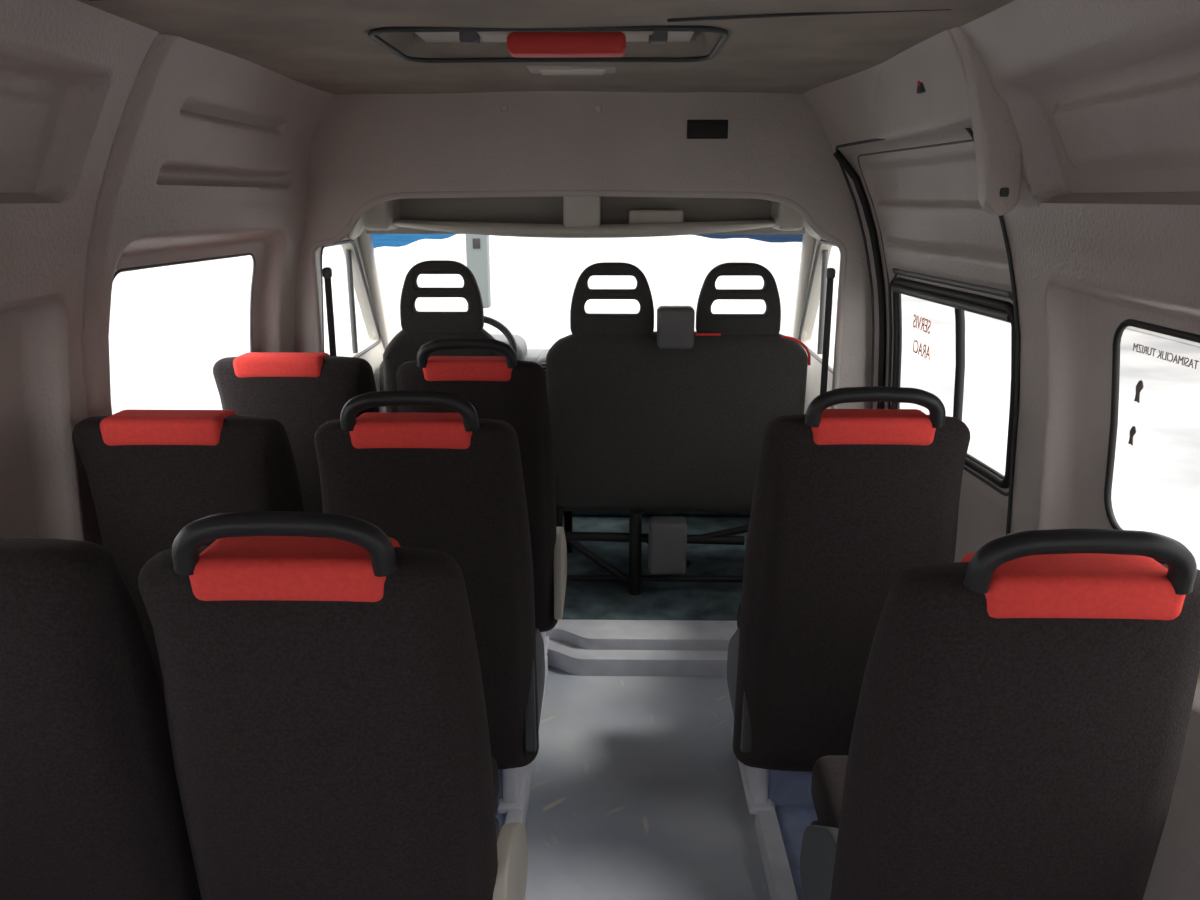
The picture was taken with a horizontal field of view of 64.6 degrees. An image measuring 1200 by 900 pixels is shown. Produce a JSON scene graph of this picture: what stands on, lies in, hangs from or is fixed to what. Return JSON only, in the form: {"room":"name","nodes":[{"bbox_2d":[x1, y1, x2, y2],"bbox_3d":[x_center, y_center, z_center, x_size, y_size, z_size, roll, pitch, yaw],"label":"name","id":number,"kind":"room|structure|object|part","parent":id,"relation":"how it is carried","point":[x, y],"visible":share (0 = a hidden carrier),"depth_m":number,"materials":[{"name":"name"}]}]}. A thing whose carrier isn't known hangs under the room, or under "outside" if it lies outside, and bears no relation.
{"room":"vehicle interior","nodes":[
{"label":"vehicle interior","id":0,"kind":"room"},
{"bbox_2d":[0,0,334,546],"bbox_3d":[-1.075,0.325,1.191,0.452,1.980,4.603,0,15,1],"label":"wall","id":1,"kind":"structure","parent":0,"point":[124,143],"depth_m":2.09,"materials":[{"name":"plastic"}]},
{"bbox_2d":[113,253,255,351],"bbox_3d":[-1.159,-0.274,2.709,0.067,0.528,0.813,1,15,5],"label":"frame","id":2,"kind":"object","parent":1,"relation":"attached to","point":[244,254],"visible":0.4,"depth_m":2.79,"materials":[{"name":"grey plastic"}]},
{"bbox_2d":[316,236,395,412],"bbox_3d":[-1.056,-0.347,4.173,0.095,1.658,1.499,0,15,0],"label":"wall","id":3,"kind":"structure","parent":0,"point":[374,356],"depth_m":4.33,"materials":[{"name":"white plastic"}]},
{"bbox_2d":[322,267,336,355],"bbox_3d":[-0.979,-0.259,3.510,0.032,0.820,0.035,0,15,1],"label":"belt","id":4,"kind":"object","parent":3,"relation":"attached to","point":[327,271],"visible":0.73,"depth_m":3.44,"materials":[{"name":"black fabric"}]},
{"bbox_2d":[320,239,381,357],"bbox_3d":[-1.036,-0.632,4.001,0.039,0.506,0.980,0,15,0],"label":"frame","id":5,"kind":"object","parent":3,"relation":"attached to","point":[351,241],"visible":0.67,"depth_m":4.09,"materials":[{"name":"grey plastic"}]},
{"bbox_2d":[345,249,357,352],"bbox_3d":[-1.065,-0.632,4.077,0.024,0.454,0.096,-4,15,-13],"label":"bar","id":6,"kind":"object","parent":3,"relation":"attached to","point":[348,252],"visible":0.9,"depth_m":4.07,"materials":[{"name":"grey plastic"}]},
{"bbox_2d":[77,0,1013,94],"bbox_3d":[-0.130,-0.614,0.928,1.755,0.067,4.605,0,15,1],"label":"ceiling","id":7,"kind":"structure","parent":0,"point":[324,45],"depth_m":2.04,"materials":[{"name":"plastic"}]},
{"bbox_2d":[368,26,727,62],"bbox_3d":[-0.107,-0.925,2.167,0.762,0.080,0.472,0,15,1],"label":"roof hatch","id":8,"kind":"object","parent":7,"relation":"attached to","point":[578,44],"visible":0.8,"depth_m":2.02,"materials":[{"name":"grey plastic"}]},
{"bbox_3d":[-0.107,-0.959,2.158,0.650,0.009,0.360,0,15,1],"label":"hatch lid","id":9,"kind":"part","parent":8,"relation":"part of","materials":[{"name":"plastic"}]},
{"bbox_3d":[-0.074,-0.918,2.070,0.380,0.037,0.110,0,15,1],"label":"handle","id":10,"kind":"part","parent":8,"relation":"part of","materials":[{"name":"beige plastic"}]},
{"bbox_3d":[-0.071,-0.876,2.055,0.255,0.044,0.080,0,15,1],"label":"red release handle","id":11,"kind":"part","parent":8,"relation":"part of","materials":[{"name":"red plastic"}]},
{"bbox_2d":[526,65,615,74],"bbox_3d":[-0.075,-1.034,2.562,0.240,0.036,0.120,0,15,1],"label":"ceiling lamp","id":12,"kind":"object","parent":7,"relation":"attached to","point":[535,69],"depth_m":2.53,"materials":[{"name":"white plastic"}]},
{"bbox_2d":[295,91,871,408],"bbox_3d":[-0.070,-0.263,3.398,2.142,1.997,0.048,0,15,1],"label":"wall","id":13,"kind":"structure","parent":0,"point":[364,147],"depth_m":3.18,"materials":[{"name":"plastic"}]},
{"bbox_2d":[501,104,507,111],"bbox_3d":[-0.316,-1.131,3.145,0.024,0.024,0.008,0,15,1],"label":"screw","id":14,"kind":"object","parent":13,"relation":"attached to","point":[504,107],"visible":1,"depth_m":3.14,"materials":[{"name":"beige plastic"}]},
{"bbox_2d":[308,190,846,408],"bbox_3d":[-0.081,-0.167,3.411,1.868,1.494,0.028,0,15,1],"label":"arch edge","id":15,"kind":"object","parent":13,"relation":"attached to","point":[516,193],"visible":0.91,"depth_m":3.23,"materials":[{"name":"plastic"}]},
{"bbox_2d":[595,104,601,111],"bbox_3d":[-0.006,-1.130,3.140,0.024,0.024,0.008,0,15,1],"label":"screw","id":16,"kind":"object","parent":13,"relation":"attached to","point":[598,107],"visible":1,"depth_m":3.14,"materials":[{"name":"beige plastic"}]},
{"bbox_2d":[687,120,727,138],"bbox_3d":[0.357,-1.064,3.152,0.135,0.060,0.010,0,15,1],"label":"display panel","id":17,"kind":"object","parent":13,"relation":"attached to","point":[696,129],"visible":1,"depth_m":3.15,"materials":[{"name":"black plastic"}]},
{"bbox_2d":[525,665,770,899],"bbox_3d":[-0.107,1.299,1.459,2.240,0.040,4.650,0,15,1],"label":"floor","id":18,"kind":"structure","parent":0,"point":[637,792],"depth_m":2.64,"materials":[{"name":"plastic"}]},
{"bbox_2d":[495,805,505,829],"bbox_3d":[-0.726,1.280,1.345,0.927,0.055,4.120,0,15,1],"label":"platform","id":19,"kind":"object","parent":18,"relation":"on","point":[501,817],"visible":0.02,"depth_m":2.47,"materials":[{"name":"blue plastic"}]},
{"bbox_2d":[0,537,201,899],"bbox_3d":[-0.908,0.587,1.705,0.466,1.101,0.634,0,15,1],"label":"passenger seat","id":20,"kind":"object","parent":19,"relation":"on","point":[91,808],"visible":0.73,"depth_m":1.40,"materials":[{"name":"fabric"}]},
{"bbox_2d":[72,409,303,727],"bbox_3d":[-0.931,0.383,2.485,0.478,1.096,0.634,0,15,1],"label":"passenger seat","id":21,"kind":"object","parent":19,"relation":"on","point":[151,474],"visible":0.33,"depth_m":2.10,"materials":[{"name":"fabric"}]},
{"bbox_2d":[213,352,379,512],"bbox_3d":[-0.925,0.179,3.243,0.480,1.101,0.634,0,15,1],"label":"passenger seat","id":22,"kind":"object","parent":19,"relation":"on","point":[303,392],"visible":0.32,"depth_m":2.84,"materials":[{"name":"fabric"}]},
{"bbox_2d":[138,511,527,899],"bbox_3d":[-0.405,0.562,1.684,0.511,1.160,0.647,0,15,1],"label":"passenger seat","id":23,"kind":"object","parent":19,"relation":"on","point":[323,685],"visible":1,"depth_m":1.35,"materials":[{"name":"fabric"}]},
{"bbox_3d":[-0.419,0.122,1.254,0.298,0.089,0.041,0,15,1],"label":"grab handle","id":24,"kind":"part","parent":23,"relation":"part of","materials":[{"name":"black plastic"}]},
{"bbox_2d":[492,757,498,809],"bbox_3d":[-0.412,0.762,1.829,0.390,0.148,0.470,0,15,1],"label":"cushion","id":25,"kind":"object","parent":23,"relation":"on","point":[494,765],"depth_m":1.98,"materials":[{"name":"fabric"}]},
{"bbox_2d":[314,390,544,813],"bbox_3d":[-0.404,0.355,2.462,0.494,1.160,0.647,0,15,1],"label":"passenger seat","id":26,"kind":"object","parent":19,"relation":"on","point":[452,484],"visible":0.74,"depth_m":2.11,"materials":[{"name":"fabric"}]},
{"bbox_3d":[-0.409,-0.085,2.032,0.298,0.089,0.041,0,15,1],"label":"grab handle","id":27,"kind":"part","parent":26,"relation":"part of","materials":[{"name":"black plastic"}]},
{"bbox_3d":[-0.405,0.830,2.498,0.310,0.225,0.020,0,15,1],"label":"pedestal panel","id":28,"kind":"part","parent":26,"relation":"part of","materials":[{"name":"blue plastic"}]},
{"bbox_3d":[-0.233,0.794,2.631,0.040,0.225,0.340,0,15,1],"label":"leg","id":29,"kind":"part","parent":26,"relation":"part of","materials":[{"name":"paint"}]},
{"bbox_2d":[396,338,566,663],"bbox_3d":[-0.379,0.154,3.220,0.511,1.160,0.647,0,15,1],"label":"passenger seat","id":30,"kind":"object","parent":19,"relation":"on","point":[506,388],"visible":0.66,"depth_m":2.85,"materials":[{"name":"fabric"}]},
{"bbox_3d":[-0.392,-0.286,2.791,0.298,0.089,0.041,0,15,1],"label":"grab handle","id":31,"kind":"part","parent":30,"relation":"part of","materials":[{"name":"black plastic"}]},
{"bbox_3d":[-0.216,0.593,3.389,0.040,0.225,0.340,0,15,1],"label":"leg","id":32,"kind":"part","parent":30,"relation":"part of","materials":[{"name":"paint"}]},
{"bbox_2d":[504,656,547,824],"bbox_3d":[-0.240,1.274,1.341,0.048,0.070,4.130,0,15,1],"label":"trim","id":33,"kind":"structure","parent":19,"relation":"attached to","point":[511,816],"depth_m":2.54,"materials":[{"name":"grey plastic"}]},
{"bbox_2d":[546,619,737,676],"bbox_3d":[-0.020,0.680,3.503,1.903,0.110,0.427,0,15,1],"label":"step","id":34,"kind":"structure","parent":18,"relation":"on","point":[681,648],"depth_m":3.35,"materials":[{"name":"grey plastic"}]},
{"bbox_2d":[755,801,797,899],"bbox_3d":[0.655,1.370,0.979,0.540,0.070,3.410,0,15,1],"label":"trim","id":35,"kind":"structure","parent":18,"relation":"on","point":[779,878],"depth_m":2.31,"materials":[{"name":"grey plastic"}]},
{"bbox_2d":[775,805,817,899],"bbox_3d":[0.687,1.381,0.965,0.515,0.055,3.380,0,15,1],"label":"platform","id":36,"kind":"object","parent":18,"relation":"on","point":[793,821],"visible":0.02,"depth_m":2.42,"materials":[{"name":"blue plastic"}]},
{"bbox_2d":[727,386,969,813],"bbox_3d":[0.593,0.352,2.455,0.494,1.170,0.647,0,15,1],"label":"passenger seat","id":37,"kind":"object","parent":36,"relation":"on","point":[845,501],"visible":0.78,"depth_m":2.15,"materials":[{"name":"fabric"}]},
{"bbox_2d":[737,603,740,627],"bbox_3d":[0.595,0.557,2.601,0.390,0.148,0.470,0,15,1],"label":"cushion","id":38,"kind":"object","parent":37,"relation":"on","point":[739,608],"depth_m":2.76,"materials":[{"name":"fabric"}]},
{"bbox_3d":[0.424,0.795,2.630,0.040,0.225,0.340,0,15,1],"label":"leg","id":39,"kind":"part","parent":37,"relation":"part of","materials":[{"name":"paint"}]},
{"bbox_3d":[0.592,0.831,2.492,0.310,0.225,0.020,0,15,1],"label":"pedestal panel","id":40,"kind":"part","parent":37,"relation":"part of","materials":[{"name":"blue plastic"}]},
{"bbox_3d":[0.588,-0.093,2.023,0.298,0.089,0.041,0,15,1],"label":"grab handle","id":41,"kind":"part","parent":37,"relation":"part of","materials":[{"name":"black plastic"}]},
{"bbox_2d":[800,528,1199,899],"bbox_3d":[0.636,0.575,1.670,0.494,1.142,0.647,0,15,1],"label":"passenger seat","id":42,"kind":"object","parent":36,"relation":"on","point":[1025,703],"visible":1,"depth_m":1.34,"materials":[{"name":"fabric"}]},
{"bbox_2d":[811,755,847,828],"bbox_3d":[0.637,0.767,1.812,0.390,0.148,0.470,0,15,1],"label":"cushion","id":43,"kind":"object","parent":42,"relation":"on","point":[828,772],"depth_m":1.93,"materials":[{"name":"fabric"}]},
{"bbox_3d":[0.631,0.144,1.242,0.298,0.089,0.041,0,15,1],"label":"grab handle","id":44,"kind":"part","parent":42,"relation":"part of","materials":[{"name":"black plastic"}]},
{"bbox_2d":[562,515,749,620],"bbox_3d":[-0.060,0.447,4.269,2.000,0.066,1.580,0,15,1],"label":"floor","id":45,"kind":"structure","parent":0,"point":[584,600],"depth_m":3.79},
{"bbox_2d":[383,260,503,412],"bbox_3d":[-0.588,-0.145,3.890,0.483,1.273,0.585,0,15,1],"label":"seat","id":46,"kind":"object","parent":45,"relation":"on","point":[419,328],"visible":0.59,"depth_m":3.51,"materials":[{"name":"fabric"}]},
{"bbox_3d":[-0.591,-0.156,3.709,0.483,0.680,0.214,0,15,1],"label":"backrest","id":47,"kind":"part","parent":46,"relation":"part of","materials":[{"name":"fabric"}]},
{"bbox_2d":[379,334,749,515],"bbox_3d":[-0.053,-0.112,4.544,1.940,0.865,0.642,0,15,1],"label":"dashboard","id":48,"kind":"object","parent":45,"relation":"on","point":[538,356],"visible":0.06,"depth_m":4.57,"materials":[{"name":"grey plastic"}]},
{"bbox_2d":[484,316,517,359],"bbox_3d":[-0.520,-0.399,4.119,0.377,0.360,0.438,9,17,31],"label":"steering wheel","id":49,"kind":"object","parent":48,"relation":"attached to","point":[488,320],"visible":0.15,"depth_m":4.10,"materials":[{"name":"black plastic"}]},
{"bbox_2d":[357,228,815,349],"bbox_3d":[-0.054,-0.800,4.279,2.123,0.827,0.761,0,15,1],"label":"windshield","id":50,"kind":"object","parent":48,"relation":"attached to","point":[367,242],"visible":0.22,"depth_m":4.11,"materials":[{"name":"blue glass"}]},
{"bbox_2d":[546,262,810,595],"bbox_3d":[0.288,-0.114,3.783,0.969,1.273,0.660,0,15,1],"label":"bench","id":51,"kind":"object","parent":45,"relation":"on","point":[674,417],"visible":0.85,"depth_m":3.51,"materials":[{"name":"fabric"}]},
{"bbox_3d":[0.283,-0.098,3.623,0.964,0.720,0.217,0,15,1],"label":"backrest","id":52,"kind":"part","parent":51,"relation":"part of","materials":[{"name":"fabric"}]},
{"bbox_2d":[787,238,833,413],"bbox_3d":[0.940,-0.339,4.142,0.095,1.658,1.499,0,15,2],"label":"wall","id":53,"kind":"structure","parent":0,"point":[813,382],"depth_m":4.18,"materials":[{"name":"white plastic"}]},
{"bbox_2d":[798,240,836,373],"bbox_3d":[0.917,-0.624,3.970,0.039,0.506,0.980,1,15,2],"label":"frame","id":54,"kind":"object","parent":53,"relation":"attached to","point":[820,242],"visible":0.38,"depth_m":4.11,"materials":[{"name":"grey plastic"}]},
{"bbox_2d":[817,250,827,353],"bbox_3d":[0.948,-0.623,4.045,0.024,0.454,0.096,4,15,15],"label":"bar","id":55,"kind":"object","parent":53,"relation":"attached to","point":[824,252],"visible":0.87,"depth_m":4.03,"materials":[{"name":"grey plastic"}]},
{"bbox_2d":[820,268,835,393],"bbox_3d":[0.821,-0.251,3.482,0.032,0.820,0.035,0,15,1],"label":"belt","id":56,"kind":"object","parent":53,"relation":"attached to","point":[830,272],"visible":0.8,"depth_m":3.43,"materials":[{"name":"black fabric"}]},
{"bbox_2d":[803,0,1199,899],"bbox_3d":[0.845,0.333,1.161,0.451,1.980,4.605,0,15,0],"label":"wall","id":57,"kind":"structure","parent":0,"point":[1102,97],"depth_m":1.89,"materials":[{"name":"plastic"}]},
{"bbox_2d":[667,9,950,21],"bbox_3d":[0.382,-0.817,1.784,0.525,0.013,0.006,5,16,18],"label":"trim","id":58,"kind":"structure","parent":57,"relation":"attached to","point":[857,12],"depth_m":1.80,"materials":[{"name":"grey plastic"}]},
{"bbox_2d":[833,150,885,408],"bbox_3d":[0.881,-0.203,3.315,0.235,1.613,0.024,0,15,1],"label":"seal","id":59,"kind":"object","parent":57,"relation":"attached to","point":[838,155],"visible":0.5,"depth_m":3.19,"materials":[{"name":"black rubber"}]},
{"bbox_2d":[858,139,973,285],"bbox_3d":[0.936,-0.054,2.815,0.184,1.606,0.959,-1,15,-3],"label":"inner seam","id":60,"kind":"object","parent":57,"relation":"attached to","point":[970,140],"visible":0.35,"depth_m":2.82,"materials":[{"name":"grey plastic"}]},
{"bbox_2d":[835,128,1019,534],"bbox_3d":[0.889,-0.052,2.826,0.207,1.679,1.081,-1,15,-3],"label":"seal","id":61,"kind":"object","parent":57,"relation":"attached to","point":[969,130],"visible":0.36,"depth_m":2.29,"materials":[{"name":"black rubber"}]},
{"bbox_2d":[869,27,1021,215],"bbox_3d":[0.787,-0.847,2.550,0.202,0.400,1.320,0,15,1],"label":"trim panel","id":62,"kind":"object","parent":57,"relation":"attached to","point":[940,84],"visible":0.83,"depth_m":2.00,"materials":[{"name":"plastic"}]},
{"bbox_2d":[917,81,925,93],"bbox_3d":[0.743,-0.841,2.196,0.015,0.030,0.040,0,15,1],"label":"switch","id":63,"kind":"object","parent":62,"relation":"attached to","point":[921,85],"depth_m":2.19,"materials":[{"name":"black plastic"}]},
{"bbox_2d":[887,274,1012,495],"bbox_3d":[1.017,-0.232,2.793,0.059,0.525,0.905,-1,15,-4],"label":"outer lip","id":64,"kind":"object","parent":57,"relation":"attached to","point":[895,276],"visible":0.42,"depth_m":3.18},
{"bbox_2d":[892,285,1010,322],"bbox_3d":[0.996,-0.430,2.740,0.029,0.026,0.813,-1,15,-3],"label":"top rail","id":65,"kind":"object","parent":57,"relation":"attached to","point":[970,307],"visible":0.92,"depth_m":2.65,"materials":[{"name":"black metal"}]},
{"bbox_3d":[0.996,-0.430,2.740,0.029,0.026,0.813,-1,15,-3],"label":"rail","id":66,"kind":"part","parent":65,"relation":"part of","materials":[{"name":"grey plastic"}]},
{"bbox_2d":[892,268,1012,298],"bbox_3d":[0.993,-0.485,2.726,0.079,0.022,0.811,0,15,1],"label":"top lip","id":67,"kind":"object","parent":57,"relation":"attached to","point":[979,288],"depth_m":2.63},
{"bbox_2d":[892,277,1015,488],"bbox_3d":[1.020,-0.231,2.793,0.050,0.449,0.828,-1,15,-3],"label":"frame","id":68,"kind":"object","parent":57,"relation":"attached to","point":[899,304],"visible":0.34,"depth_m":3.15,"materials":[{"name":"black rubber"}]},
{"bbox_2d":[953,308,964,420],"bbox_3d":[1.023,-0.213,2.720,0.058,0.438,0.026,0,15,1],"label":"mullion","id":69,"kind":"object","parent":57,"relation":"attached to","point":[959,314],"visible":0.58,"depth_m":2.70,"materials":[{"name":"black rubber"}]},
{"bbox_2d":[1104,319,1199,563],"bbox_3d":[1.036,0.087,1.410,0.053,0.442,1.129,0,15,1],"label":"frame","id":70,"kind":"object","parent":57,"relation":"attached to","point":[1123,325],"visible":0.84,"depth_m":1.93,"materials":[{"name":"black rubber"}]},
{"bbox_3d":[-0.064,-1.039,3.585,2.040,0.030,0.740,0,15,1],"label":"ceiling","id":71,"kind":"structure","parent":0,"visible":0},
{"bbox_2d":[348,196,822,239],"bbox_3d":[-0.062,-0.958,3.756,1.945,0.254,0.550,0,15,1],"label":"shelf","id":72,"kind":"object","parent":71,"relation":"attached to","point":[552,216],"visible":0.51,"depth_m":3.76,"materials":[{"name":"white plastic"}]},
{"bbox_3d":[-0.852,-0.966,3.768,0.100,0.175,0.350,0,15,1],"label":"shelf","id":73,"kind":"part","parent":72,"relation":"part of","materials":[{"name":"white plastic"}]},
{"bbox_2d":[393,220,774,237],"bbox_3d":[-0.056,-0.896,3.820,1.600,0.068,0.458,0,15,1],"label":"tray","id":74,"kind":"object","parent":72,"relation":"on","point":[515,228],"depth_m":3.63,"materials":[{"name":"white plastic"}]},
{"bbox_3d":[0.728,-0.960,3.743,0.100,0.175,0.350,0,15,1],"label":"shelf","id":75,"kind":"part","parent":72,"relation":"part of","materials":[{"name":"white plastic"}]},
{"bbox_3d":[1.024,-0.231,2.793,0.088,0.435,0.810,0,15,1],"label":"pane","id":76,"kind":"object","parent":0,"visible":0},
{"bbox_2d":[913,314,930,359],"bbox_3d":[1.006,-0.354,2.971,0.007,0.122,0.171,0,15,1],"label":"window sticker","id":77,"kind":"object","parent":76,"relation":"attached to","point":[927,320],"visible":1,"depth_m":2.96,"materials":[{"name":"brown plastic"}]},
{"bbox_3d":[1.040,0.087,1.410,0.039,0.428,1.115,0,15,1],"label":"pane","id":78,"kind":"object","parent":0,"visible":0},
{"bbox_2d":[1128,343,1198,445],"bbox_3d":[1.035,-0.083,1.755,0.015,0.199,0.210,0,15,1],"label":"window sticker","id":79,"kind":"object","parent":78,"relation":"attached to","point":[1139,386],"visible":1,"depth_m":1.80,"materials":[{"name":"grey plastic"}]},
{"label":"outside","id":80,"kind":"structure","parent":0,"visible":0},
{"bbox_2d":[109,234,1199,569],"bbox_3d":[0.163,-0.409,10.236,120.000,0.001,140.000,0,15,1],"label":"windows","id":81,"kind":"structure","parent":80,"point":[169,326],"depth_m":16.66,"materials":[{"name":"glass"}]},
{"bbox_2d":[466,234,490,307],"bbox_3d":[-2.551,-6.232,19.276,0.440,6.620,0.430,0,15,1],"label":"post","id":82,"kind":"object","parent":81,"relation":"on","point":[477,246],"visible":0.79,"depth_m":19.71,"materials":[{"name":"grey"}]},
{"bbox_3d":[-2.549,-4.257,19.593,0.150,0.200,0.030,0,15,1],"label":"sign plate","id":83,"kind":"part","parent":82,"relation":"part of","materials":[{"name":"grey metal"}]},
{"bbox_2d":[1126,326,1199,346],"bbox_3d":[9.362,-2.603,9.499,0.400,4.620,28.000,0,15,1],"label":"facade","id":84,"kind":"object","parent":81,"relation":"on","point":[1129,327],"visible":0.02,"depth_m":15.57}
]}

